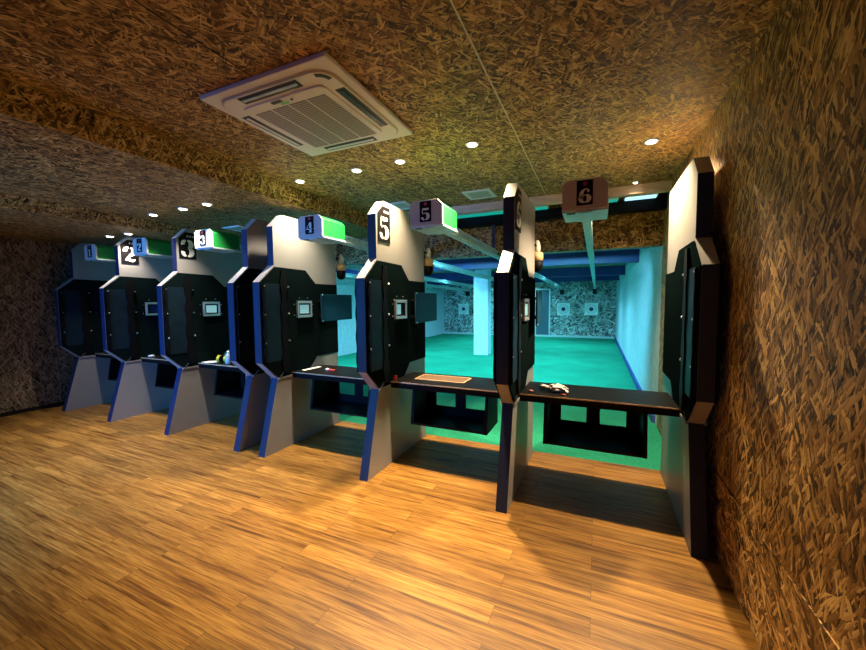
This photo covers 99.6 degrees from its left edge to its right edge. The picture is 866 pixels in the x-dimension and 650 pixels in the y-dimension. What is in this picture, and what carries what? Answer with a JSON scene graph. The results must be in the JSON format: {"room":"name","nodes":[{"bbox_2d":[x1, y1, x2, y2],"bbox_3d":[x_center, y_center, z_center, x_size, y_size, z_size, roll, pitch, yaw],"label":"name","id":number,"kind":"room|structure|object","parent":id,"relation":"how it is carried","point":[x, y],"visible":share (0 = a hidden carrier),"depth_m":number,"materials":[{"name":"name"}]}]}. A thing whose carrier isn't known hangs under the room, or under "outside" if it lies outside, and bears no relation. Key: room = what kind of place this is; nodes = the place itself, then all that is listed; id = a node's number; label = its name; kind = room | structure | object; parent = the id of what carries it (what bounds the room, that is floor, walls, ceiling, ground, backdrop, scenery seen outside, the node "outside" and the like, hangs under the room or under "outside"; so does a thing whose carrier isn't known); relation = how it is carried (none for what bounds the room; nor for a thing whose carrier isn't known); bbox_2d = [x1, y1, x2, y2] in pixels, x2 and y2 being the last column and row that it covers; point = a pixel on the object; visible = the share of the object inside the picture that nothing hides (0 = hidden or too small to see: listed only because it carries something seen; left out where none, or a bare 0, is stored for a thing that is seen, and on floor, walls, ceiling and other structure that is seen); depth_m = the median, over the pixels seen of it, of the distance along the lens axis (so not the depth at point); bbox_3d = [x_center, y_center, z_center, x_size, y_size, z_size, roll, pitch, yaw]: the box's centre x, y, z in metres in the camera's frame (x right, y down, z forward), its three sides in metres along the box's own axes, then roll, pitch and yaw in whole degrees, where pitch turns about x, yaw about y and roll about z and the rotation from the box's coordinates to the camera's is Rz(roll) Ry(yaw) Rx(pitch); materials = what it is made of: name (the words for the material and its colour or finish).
{"room":"sports facility","nodes":[
{"label":"sports facility","id":0,"kind":"room"},
{"bbox_2d":[0,237,75,389],"bbox_3d":[-6.657,-0.073,4.245,0.120,3.100,8.300,1,4,24],"label":"wall","id":1,"kind":"structure","parent":0,"point":[31,271],"depth_m":5.49,"materials":[{"name":"brown wood"}]},
{"bbox_2d":[0,380,69,416],"bbox_3d":[-6.861,1.228,3.655,0.040,0.380,6.900,1,4,24],"label":"baseboard","id":2,"kind":"structure","parent":1,"relation":"attached to","point":[19,400],"depth_m":5.49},
{"bbox_2d":[0,193,240,245],"bbox_3d":[-5.539,-1.376,3.656,2.350,0.440,8.300,1,4,24],"label":"ceiling","id":3,"kind":"structure","parent":0,"point":[24,218],"depth_m":4.57,"materials":[{"name":"brown wood"}]},
{"bbox_2d":[0,78,367,237],"bbox_3d":[-3.441,-1.401,2.713,2.250,0.300,8.300,1,4,24],"label":"ceiling","id":4,"kind":"structure","parent":0,"point":[53,150],"depth_m":3.20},
{"bbox_2d":[201,203,212,205],"bbox_3d":[-2.510,-1.337,4.063,0.112,0.012,0.112,1,4,24],"label":"recessed light","id":5,"kind":"object","parent":4,"relation":"in","point":[204,204],"visible":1,"depth_m":4.04,"materials":[{"name":"white plastic"}]},
{"bbox_2d":[222,225,243,231],"bbox_3d":[-2.843,-1.420,5.408,0.340,0.014,0.340,1,4,24],"label":"ceiling vent","id":6,"kind":"object","parent":4,"relation":"in","point":[238,228],"visible":0.57,"depth_m":5.33,"materials":[{"name":"white plastic"}]},
{"bbox_2d":[0,334,760,649],"bbox_3d":[-0.295,1.145,8.006,8.470,0.100,20.200,1,4,24],"label":"floor","id":7,"kind":"structure","parent":0,"point":[123,534],"depth_m":2.45,"materials":[{"name":"laminate"}]},
{"bbox_2d":[54,243,116,411],"bbox_3d":[-5.296,-0.011,5.950,0.155,2.540,1.210,1,4,24],"label":"divider","id":8,"kind":"object","parent":7,"relation":"on","point":[77,300],"visible":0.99,"depth_m":5.64,"materials":[{"name":"black plastic"}]},
{"bbox_2d":[95,352,120,380],"bbox_3d":[-4.712,0.649,5.780,1.119,0.425,0.503,1,4,24],"label":"bench","id":9,"kind":"object","parent":8,"relation":"attached to","point":[115,364],"visible":0.19,"depth_m":5.79,"materials":[{"name":"black wood"}]},
{"bbox_2d":[99,236,172,421],"bbox_3d":[-4.172,0.013,5.447,0.155,2.540,1.210,1,4,24],"label":"divider","id":10,"kind":"object","parent":7,"relation":"on","point":[129,335],"visible":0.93,"depth_m":5.16,"materials":[{"name":"plastic"}]},
{"bbox_2d":[143,302,157,314],"bbox_3d":[-4.114,-0.260,5.403,0.022,0.230,0.300,1,4,24],"label":"screen","id":11,"kind":"object","parent":10,"relation":"attached to","point":[151,308],"visible":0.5,"depth_m":5.37,"materials":[{"name":"metal"}]},
{"bbox_2d":[156,228,246,435],"bbox_3d":[-3.016,0.038,4.930,0.155,2.540,1.210,1,4,24],"label":"divider","id":12,"kind":"object","parent":7,"relation":"on","point":[188,338],"visible":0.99,"depth_m":4.69,"materials":[{"name":"plastic"}]},
{"bbox_2d":[141,355,177,388],"bbox_3d":[-3.572,0.674,5.270,1.155,0.425,0.503,1,4,24],"label":"bench","id":13,"kind":"object","parent":12,"relation":"attached to","point":[166,373],"visible":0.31,"depth_m":5.31,"materials":[{"name":"black wood"}]},
{"bbox_2d":[157,382,174,388],"bbox_3d":[-3.567,0.875,5.291,0.725,0.020,0.385,1,4,24],"label":"shelf","id":14,"kind":"object","parent":13,"relation":"attached to","point":[170,385],"depth_m":5.26,"materials":[{"name":"black wood"}]},
{"bbox_2d":[202,302,221,315],"bbox_3d":[-2.957,-0.235,4.886,0.022,0.230,0.300,1,4,24],"label":"screen","id":15,"kind":"object","parent":12,"relation":"attached to","point":[209,308],"visible":1,"depth_m":4.88,"materials":[{"name":"metal"}]},
{"bbox_2d":[198,360,245,398],"bbox_3d":[-2.431,0.698,4.760,1.121,0.425,0.503,1,4,24],"label":"bench","id":16,"kind":"object","parent":12,"relation":"attached to","point":[230,381],"visible":0.27,"depth_m":4.81,"materials":[{"name":"black wood"}]},
{"bbox_2d":[216,355,224,361],"bbox_3d":[-2.709,0.436,4.777,0.148,0.096,0.176,1,4,14],"label":"ear muffs","id":17,"kind":"object","parent":16,"relation":"on","point":[220,358],"visible":0.49,"depth_m":4.71,"materials":[{"name":"yellow plastic"}]},
{"bbox_2d":[225,351,231,363],"bbox_3d":[-2.605,0.410,4.655,0.076,0.165,0.076,1,4,24],"label":"pump bottle","id":18,"kind":"object","parent":16,"relation":"on","point":[227,356],"visible":0.93,"depth_m":4.63,"materials":[{"name":"blue plastic"}]},
{"bbox_2d":[216,388,244,398],"bbox_3d":[-2.426,0.900,4.781,0.691,0.020,0.385,1,4,24],"label":"shelf","id":19,"kind":"object","parent":16,"relation":"attached to","point":[237,393],"depth_m":4.77,"materials":[{"name":"black wood"}]},
{"bbox_2d":[227,219,270,451],"bbox_3d":[-1.891,0.062,4.427,0.155,2.540,1.210,1,4,24],"label":"divider","id":20,"kind":"object","parent":7,"relation":"on","point":[253,234],"visible":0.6,"depth_m":4.02,"materials":[{"name":"plastic"}]},
{"bbox_2d":[252,215,338,457],"bbox_3d":[-1.545,0.069,4.272,0.155,2.540,1.210,1,4,24],"label":"divider","id":21,"kind":"object","parent":7,"relation":"on","point":[285,343],"visible":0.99,"depth_m":4.07,"materials":[{"name":"plastic"}]},
{"bbox_2d":[294,297,312,317],"bbox_3d":[-1.486,-0.204,4.228,0.022,0.230,0.300,1,4,24],"label":"screen","id":22,"kind":"object","parent":21,"relation":"attached to","point":[303,308],"visible":1,"depth_m":4.21,"materials":[{"name":"metal"}]},
{"bbox_2d":[292,365,369,417],"bbox_3d":[-0.943,0.730,4.094,1.158,0.425,0.503,1,4,24],"label":"bench","id":23,"kind":"object","parent":21,"relation":"attached to","point":[326,396],"visible":0.58,"depth_m":4.13,"materials":[{"name":"black wood"}]},
{"bbox_2d":[312,400,366,417],"bbox_3d":[-0.938,0.932,4.115,0.728,0.020,0.385,1,4,24],"label":"shelf","id":24,"kind":"object","parent":23,"relation":"attached to","point":[347,407],"depth_m":4.10,"materials":[{"name":"black wood"}]},
{"bbox_2d":[318,294,351,321],"bbox_3d":[-1.235,-0.227,4.712,0.084,0.330,0.660,1,4,24],"label":"monitor","id":25,"kind":"object","parent":21,"relation":"attached to","point":[334,307],"visible":1,"depth_m":4.66,"materials":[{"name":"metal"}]},
{"bbox_2d":[336,254,345,279],"bbox_3d":[-1.214,-0.765,4.829,0.124,0.330,0.141,-1,4,-8],"label":"dome camera","id":26,"kind":"object","parent":21,"relation":"attached to","point":[340,268],"visible":1,"depth_m":4.80,"materials":[{"name":"white plastic"}]},
{"bbox_2d":[355,201,425,481],"bbox_3d":[-0.386,0.094,3.754,0.155,2.540,1.210,1,4,24],"label":"divider","id":27,"kind":"object","parent":7,"relation":"on","point":[387,346],"visible":1,"depth_m":3.53,"materials":[{"name":"plastic"}]},
{"bbox_2d":[392,296,406,318],"bbox_3d":[-0.327,-0.179,3.709,0.022,0.230,0.300,1,4,24],"label":"screen","id":28,"kind":"object","parent":27,"relation":"attached to","point":[400,306],"visible":1,"depth_m":3.69,"materials":[{"name":"metal"}]},
{"bbox_2d":[410,292,436,322],"bbox_3d":[-0.076,-0.202,4.193,0.084,0.330,0.660,1,4,24],"label":"monitor","id":29,"kind":"object","parent":27,"relation":"attached to","point":[425,303],"visible":1,"depth_m":4.13,"materials":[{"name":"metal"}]},
{"bbox_2d":[424,248,432,275],"bbox_3d":[-0.055,-0.741,4.310,0.124,0.330,0.141,-1,4,-8],"label":"dome camera","id":30,"kind":"object","parent":27,"relation":"attached to","point":[428,262],"visible":0.93,"depth_m":4.28,"materials":[{"name":"white plastic"}]},
{"bbox_2d":[474,269,490,354],"bbox_3d":[1.491,-0.412,11.031,0.440,2.604,0.360,1,4,24],"label":"column","id":31,"kind":"structure","parent":7,"relation":"on","point":[482,287],"depth_m":10.88,"materials":[{"name":"paint"}]},
{"bbox_2d":[493,182,535,513],"bbox_3d":[0.754,0.118,3.244,0.155,2.540,1.210,1,4,24],"label":"divider","id":32,"kind":"object","parent":7,"relation":"on","point":[513,338],"visible":1,"depth_m":2.87,"materials":[{"name":"plastic"}]},
{"bbox_2d":[390,372,499,434],"bbox_3d":[0.207,0.755,3.580,1.137,0.425,0.503,1,4,24],"label":"bench","id":33,"kind":"object","parent":32,"relation":"attached to","point":[425,411],"visible":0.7,"depth_m":3.56,"materials":[{"name":"black wood"}]},
{"bbox_2d":[415,374,471,382],"bbox_3d":[0.102,0.534,3.658,0.520,0.006,0.240,1,4,24],"label":"mat","id":34,"kind":"object","parent":33,"relation":"on","point":[442,378],"visible":1,"depth_m":3.65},
{"bbox_2d":[414,412,483,434],"bbox_3d":[0.212,0.956,3.601,0.707,0.020,0.385,1,4,24],"label":"shelf","id":35,"kind":"object","parent":33,"relation":"attached to","point":[468,423],"depth_m":3.59,"materials":[{"name":"black wood"}]},
{"bbox_2d":[521,294,528,320],"bbox_3d":[0.813,-0.155,3.199,0.022,0.230,0.300,1,4,24],"label":"screen","id":36,"kind":"object","parent":32,"relation":"attached to","point":[525,302],"visible":1,"depth_m":3.16,"materials":[{"name":"metal"}]},
{"bbox_2d":[529,290,541,325],"bbox_3d":[1.064,-0.177,3.683,0.084,0.330,0.660,1,4,24],"label":"monitor","id":37,"kind":"object","parent":32,"relation":"attached to","point":[538,298],"visible":1,"depth_m":3.47,"materials":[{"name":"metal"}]},
{"bbox_2d":[534,240,542,271],"bbox_3d":[1.085,-0.716,3.800,0.124,0.330,0.141,-1,4,-8],"label":"dome camera","id":38,"kind":"object","parent":32,"relation":"attached to","point":[538,255],"visible":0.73,"depth_m":3.76,"materials":[{"name":"white plastic"}]},
{"bbox_2d":[520,381,679,458],"bbox_3d":[1.344,0.779,3.071,1.131,0.425,0.503,1,4,24],"label":"bench","id":39,"kind":"object","parent":32,"relation":"attached to","point":[632,439],"visible":0.88,"depth_m":3.04,"materials":[{"name":"black wood"}]},
{"bbox_2d":[539,383,568,393],"bbox_3d":[1.024,0.531,3.117,0.256,0.070,0.118,2,4,30],"label":"crumpled cloth","id":40,"kind":"object","parent":39,"relation":"on","point":[558,387],"visible":1,"depth_m":3.07,"materials":[{"name":"white fabric"}]},
{"bbox_2d":[547,428,642,457],"bbox_3d":[1.349,0.981,3.092,0.701,0.020,0.385,1,4,24],"label":"shelf","id":41,"kind":"object","parent":39,"relation":"attached to","point":[607,442],"depth_m":3.06,"materials":[{"name":"black wood"}]},
{"bbox_2d":[660,156,724,559],"bbox_3d":[1.889,0.143,2.736,0.155,2.540,1.210,1,4,24],"label":"divider","id":42,"kind":"object","parent":7,"relation":"on","point":[695,276],"visible":0.98,"depth_m":2.38,"materials":[{"name":"plastic"}]},
{"bbox_2d":[336,276,443,355],"bbox_3d":[-1.829,-0.679,13.211,0.150,3.100,11.750,1,4,24],"label":"wall","id":43,"kind":"structure","parent":0,"point":[346,328],"depth_m":11.50,"materials":[{"name":"paint"}]},
{"bbox_2d":[0,0,783,214],"bbox_3d":[-0.649,-1.441,1.457,3.870,0.100,8.300,1,4,24],"label":"ceiling","id":44,"kind":"structure","parent":0,"point":[582,85],"depth_m":2.08,"materials":[{"name":"brown wood"}]},
{"bbox_2d":[133,0,452,206],"bbox_3d":[-1.317,-1.387,1.486,0.008,0.002,7.800,1,4,24],"label":"trim","id":45,"kind":"structure","parent":44,"relation":"attached to","point":[133,0],"depth_m":1.89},
{"bbox_2d":[294,179,304,182],"bbox_3d":[-1.425,-1.536,3.918,0.112,0.012,0.112,1,4,24],"label":"recessed light","id":46,"kind":"object","parent":44,"relation":"in","point":[296,180],"visible":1,"depth_m":3.90,"materials":[{"name":"white plastic"}]},
{"bbox_2d":[200,50,412,155],"bbox_3d":[-0.806,-1.429,2.539,0.990,0.060,0.990,1,4,24],"label":"air conditioner","id":47,"kind":"object","parent":44,"relation":"attached to","point":[312,104],"visible":1,"depth_m":2.35,"materials":[{"name":"white plastic"}]},
{"bbox_2d":[244,85,380,147],"bbox_3d":[-0.806,-1.409,2.540,0.670,0.012,0.670,1,4,24],"label":"grille","id":48,"kind":"object","parent":47,"relation":"attached to","point":[314,116],"depth_m":2.45,"materials":[{"name":"white plastic"}]},
{"bbox_2d":[351,168,361,172],"bbox_3d":[-0.753,-1.521,3.607,0.112,0.012,0.112,1,4,24],"label":"recessed light","id":49,"kind":"object","parent":44,"relation":"in","point":[355,170],"visible":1,"depth_m":3.59,"materials":[{"name":"white plastic"}]},
{"bbox_2d":[389,201,410,209],"bbox_3d":[-0.448,-1.608,4.947,0.340,0.014,0.340,1,4,24],"label":"ceiling vent","id":50,"kind":"object","parent":44,"relation":"in","point":[403,205],"visible":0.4,"depth_m":4.88,"materials":[{"name":"white plastic"}]},
{"bbox_2d":[394,159,405,163],"bbox_3d":[-0.305,-1.510,3.385,0.112,0.012,0.112,1,4,24],"label":"recessed light","id":51,"kind":"object","parent":44,"relation":"in","point":[397,161],"visible":1,"depth_m":3.37,"materials":[{"name":"white plastic"}]},
{"bbox_2d":[465,141,478,147],"bbox_3d":[0.323,-1.492,3.027,0.112,0.012,0.112,1,4,24],"label":"recessed light","id":52,"kind":"object","parent":44,"relation":"in","point":[471,144],"visible":1,"depth_m":3.01,"materials":[{"name":"white plastic"}]},
{"bbox_2d":[462,188,496,199],"bbox_3d":[0.567,-1.583,4.438,0.340,0.014,0.340,1,4,24],"label":"ceiling vent","id":53,"kind":"object","parent":44,"relation":"in","point":[482,193],"visible":1,"depth_m":4.43,"materials":[{"name":"white plastic"}]},
{"bbox_2d":[450,0,545,194],"bbox_3d":[-0.191,-1.362,0.983,0.008,0.004,7.800,1,4,24],"label":"trim","id":54,"kind":"structure","parent":44,"relation":"attached to","point":[451,1],"depth_m":2.11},
{"bbox_2d":[457,205,548,218],"bbox_3d":[0.703,-1.575,5.048,1.700,0.108,0.140,1,4,24],"label":"light bar","id":55,"kind":"object","parent":44,"relation":"attached to","point":[547,206],"visible":0.38,"depth_m":5.00,"materials":[{"name":"white plastic"}]},
{"bbox_2d":[609,198,618,202],"bbox_3d":[1.935,-1.549,4.497,0.620,0.108,0.140,1,4,24],"label":"light bar","id":56,"kind":"object","parent":44,"relation":"attached to","point":[611,199],"visible":0.21,"depth_m":4.37,"materials":[{"name":"white plastic"}]},
{"bbox_2d":[624,193,657,200],"bbox_3d":[2.428,-1.539,4.276,0.340,0.108,0.140,1,4,24],"label":"light bar","id":57,"kind":"object","parent":44,"relation":"attached to","point":[647,196],"visible":0.62,"depth_m":4.26,"materials":[{"name":"white plastic"}]},
{"bbox_2d":[644,138,658,144],"bbox_3d":[1.788,-1.500,2.995,0.112,0.012,0.112,1,4,24],"label":"recessed light","id":58,"kind":"object","parent":44,"relation":"in","point":[651,141],"visible":1,"depth_m":2.98,"materials":[{"name":"white plastic"}]},
{"bbox_2d":[458,304,468,313],"bbox_3d":[1.429,-0.750,17.103,0.500,0.500,0.015,1,4,24],"label":"target","id":59,"kind":"object","parent":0,"point":[463,308],"visible":1,"depth_m":17.09,"materials":[{"name":"paper"}]},
{"bbox_2d":[433,263,626,272],"bbox_3d":[1.712,-1.944,11.428,7.720,0.400,11.550,1,4,24],"label":"ceiling","id":60,"kind":"structure","parent":0,"point":[619,264],"depth_m":10.73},
{"bbox_2d":[346,249,639,274],"bbox_3d":[0.470,-1.429,8.676,7.720,0.260,0.260,1,4,24],"label":"ceiling beam","id":61,"kind":"structure","parent":60,"relation":"attached to","point":[629,255],"depth_m":7.53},
{"bbox_2d":[236,245,492,290],"bbox_3d":[0.176,-1.448,10.673,0.072,0.612,13.300,1,4,24],"label":"rail","id":62,"kind":"object","parent":61,"relation":"hanging from","point":[351,267],"visible":0.27,"depth_m":10.30,"materials":[{"name":"metal"}]},
{"bbox_2d":[194,229,239,252],"bbox_3d":[-2.618,-1.013,4.448,0.306,0.228,0.376,1,4,24],"label":"retriever","id":63,"kind":"object","parent":62,"relation":"attached to","point":[205,239],"visible":1,"depth_m":4.33,"materials":[{"name":"green plastic"}]},
{"bbox_2d":[197,247,239,252],"bbox_3d":[-2.612,-0.914,4.466,0.306,0.016,0.350,1,4,24],"label":"tray","id":64,"kind":"object","parent":63,"relation":"on","point":[212,249],"depth_m":4.41,"materials":[{"name":"white metal"}]},
{"bbox_2d":[336,278,445,291],"bbox_3d":[-2.104,-1.496,11.693,0.072,0.612,13.300,1,4,24],"label":"rail","id":65,"kind":"object","parent":61,"relation":"hanging from","point":[337,279],"visible":0.22,"depth_m":10.99,"materials":[{"name":"metal"}]},
{"bbox_2d":[84,244,114,262],"bbox_3d":[-4.898,-1.062,5.467,0.306,0.228,0.376,1,4,24],"label":"retriever","id":66,"kind":"object","parent":65,"relation":"attached to","point":[99,253],"visible":0.84,"depth_m":5.33,"materials":[{"name":"green plastic"}]},
{"bbox_2d":[87,259,114,262],"bbox_3d":[-4.892,-0.963,5.485,0.306,0.016,0.350,1,4,24],"label":"tray","id":67,"kind":"object","parent":66,"relation":"on","point":[98,260],"depth_m":5.38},
{"bbox_2d":[336,273,469,291],"bbox_3d":[-0.981,-1.472,11.191,0.072,0.612,13.300,1,4,24],"label":"rail","id":68,"kind":"object","parent":61,"relation":"hanging from","point":[348,275],"visible":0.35,"depth_m":13.66,"materials":[{"name":"metal"}]},
{"bbox_2d":[133,237,171,258],"bbox_3d":[-3.775,-1.037,4.965,0.306,0.228,0.376,1,4,24],"label":"retriever","id":69,"kind":"object","parent":68,"relation":"attached to","point":[143,247],"visible":0.94,"depth_m":4.84,"materials":[{"name":"green plastic"}]},
{"bbox_2d":[135,253,171,258],"bbox_3d":[-3.769,-0.938,4.983,0.306,0.016,0.350,1,4,24],"label":"tray","id":70,"kind":"object","parent":69,"relation":"on","point":[153,255],"depth_m":4.91,"materials":[{"name":"metal"}]},
{"bbox_2d":[463,291,469,303],"bbox_3d":[1.544,-1.276,17.011,0.276,0.559,0.240,1,4,24],"label":"carriage","id":71,"kind":"object","parent":68,"relation":"hanging from","point":[467,293],"visible":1,"depth_m":16.88,"materials":[{"name":"metal"}]},
{"bbox_2d":[338,235,493,280],"bbox_3d":[1.647,-1.416,10.015,0.072,0.612,13.300,1,4,24],"label":"rail","id":72,"kind":"object","parent":61,"relation":"hanging from","point":[350,241],"visible":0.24,"depth_m":6.63,"materials":[{"name":"grey metal"}]},
{"bbox_2d":[298,214,345,243],"bbox_3d":[-1.147,-0.981,3.790,0.306,0.228,0.376,1,4,24],"label":"retriever","id":73,"kind":"object","parent":72,"relation":"attached to","point":[319,229],"visible":1,"depth_m":3.66,"materials":[{"name":"green plastic"}]},
{"bbox_2d":[300,236,345,243],"bbox_3d":[-1.141,-0.882,3.808,0.306,0.016,0.350,1,4,24],"label":"tray","id":74,"kind":"object","parent":73,"relation":"on","point":[316,239],"depth_m":3.74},
{"bbox_2d":[445,224,563,289],"bbox_3d":[2.806,-1.391,9.497,0.072,0.612,13.300,1,4,24],"label":"rail","id":75,"kind":"object","parent":61,"relation":"hanging from","point":[461,236],"visible":0.7,"depth_m":4.64,"materials":[{"name":"metal"}]},
{"bbox_2d":[410,199,457,234],"bbox_3d":[0.012,-0.956,3.271,0.306,0.228,0.376,1,4,24],"label":"retriever","id":76,"kind":"object","parent":75,"relation":"attached to","point":[432,216],"visible":1,"depth_m":3.13,"materials":[{"name":"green plastic"}]},
{"bbox_2d":[411,224,457,234],"bbox_3d":[0.018,-0.857,3.289,0.306,0.016,0.350,1,4,24],"label":"tray","id":77,"kind":"object","parent":76,"relation":"on","point":[428,229],"depth_m":3.21,"materials":[{"name":"white metal"}]},
{"bbox_3d":[5.393,-1.193,15.290,0.140,0.559,0.240,1,4,24],"label":"carriage","id":78,"kind":"object","parent":75,"relation":"hanging from","visible":0},
{"bbox_2d":[557,303,569,314],"bbox_3d":[5.453,-0.664,15.303,0.500,0.500,0.015,1,4,24],"label":"target","id":79,"kind":"object","parent":78,"relation":"hanging from","point":[562,308],"visible":1,"depth_m":15.29,"materials":[{"name":"white paper"}]},
{"bbox_2d":[582,221,595,288],"bbox_3d":[3.946,-1.367,8.987,0.072,0.612,13.300,1,4,24],"label":"rail","id":80,"kind":"object","parent":61,"relation":"hanging from","point":[587,226],"visible":0.75,"depth_m":4.25,"materials":[{"name":"metal"}]},
{"bbox_2d":[562,177,608,222],"bbox_3d":[1.152,-0.932,2.761,0.306,0.228,0.376,1,4,24],"label":"retriever","id":81,"kind":"object","parent":80,"relation":"attached to","point":[583,200],"visible":1,"depth_m":2.61,"materials":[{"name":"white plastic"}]},
{"bbox_2d":[562,207,607,222],"bbox_3d":[1.158,-0.833,2.779,0.306,0.016,0.350,1,4,24],"label":"tray","id":82,"kind":"object","parent":81,"relation":"on","point":[570,214],"depth_m":2.69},
{"bbox_2d":[358,248,644,264],"bbox_3d":[-0.155,-1.375,7.280,7.720,0.180,0.200,1,4,24],"label":"ceiling beam","id":83,"kind":"structure","parent":60,"relation":"attached to","point":[634,248],"depth_m":6.24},
{"bbox_2d":[427,275,618,284],"bbox_3d":[3.310,-1.852,15.005,7.720,0.260,0.260,1,4,24],"label":"ceiling beam","id":84,"kind":"structure","parent":60,"relation":"attached to","point":[611,277],"depth_m":14.04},
{"bbox_2d":[424,265,624,280],"bbox_3d":[2.044,-1.663,12.182,7.720,0.260,0.260,1,4,24],"label":"ceiling beam","id":85,"kind":"structure","parent":60,"relation":"attached to","point":[599,270],"depth_m":11.16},
{"bbox_2d":[444,280,616,336],"bbox_3d":[4.122,-1.003,16.861,7.720,3.004,0.200,1,4,24],"label":"wall","id":86,"kind":"structure","parent":0,"point":[578,293],"depth_m":15.93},
{"bbox_2d":[444,332,613,338],"bbox_3d":[4.064,0.460,16.842,7.685,0.080,0.060,1,4,24],"label":"baseboard","id":87,"kind":"structure","parent":86,"relation":"attached to","point":[603,337],"depth_m":16.11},
{"bbox_2d":[535,289,550,334],"bbox_3d":[4.909,-0.595,16.398,0.670,2.050,0.050,1,4,24],"label":"door","id":88,"kind":"structure","parent":86,"relation":"in","point":[543,328],"depth_m":16.34,"materials":[{"name":"grey paint"}]},
{"bbox_2d":[615,0,865,649],"bbox_3d":[3.614,-0.268,6.157,0.120,3.100,20.200,1,4,24],"label":"wall","id":89,"kind":"structure","parent":0,"point":[785,433],"depth_m":1.46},
{"bbox_2d":[335,197,663,264],"bbox_3d":[-1.019,-1.429,6.264,8.470,0.730,0.150,1,4,24],"label":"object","id":90,"kind":"structure","parent":89,"relation":"attached to","point":[644,229],"depth_m":4.95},
{"bbox_2d":[408,180,671,214],"bbox_3d":[0.856,-1.566,4.815,3.870,0.100,0.100,1,4,24],"label":"trim","id":91,"kind":"structure","parent":89,"relation":"attached to","point":[663,186],"depth_m":4.46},
{"bbox_2d":[457,192,667,228],"bbox_3d":[0.979,-1.519,5.092,3.870,0.230,0.140,1,4,24],"label":"trim","id":92,"kind":"structure","parent":89,"relation":"attached to","point":[659,203],"depth_m":4.72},
{"bbox_2d":[614,337,654,422],"bbox_3d":[5.241,0.881,10.039,0.035,0.090,11.540,1,4,24],"label":"trim","id":93,"kind":"structure","parent":89,"relation":"attached to","point":[652,416],"depth_m":7.59,"materials":[{"name":"blue paint"}]},
{"bbox_2d":[705,456,840,649],"bbox_3d":[0.844,1.334,0.194,0.006,0.500,6.880,1,4,24],"label":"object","id":94,"kind":"structure","parent":89,"relation":"attached to","point":[778,615],"depth_m":1.72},
{"bbox_3d":[6.507,-1.169,14.791,0.196,0.559,0.240,1,4,24],"label":"carriage","id":95,"kind":"object","parent":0,"visible":0},
{"bbox_2d":[584,303,597,314],"bbox_3d":[6.429,-0.643,14.867,0.500,0.500,0.015,1,4,24],"label":"target","id":96,"kind":"object","parent":95,"relation":"hanging from","point":[590,308],"visible":1,"depth_m":14.86,"materials":[{"name":"paper"}]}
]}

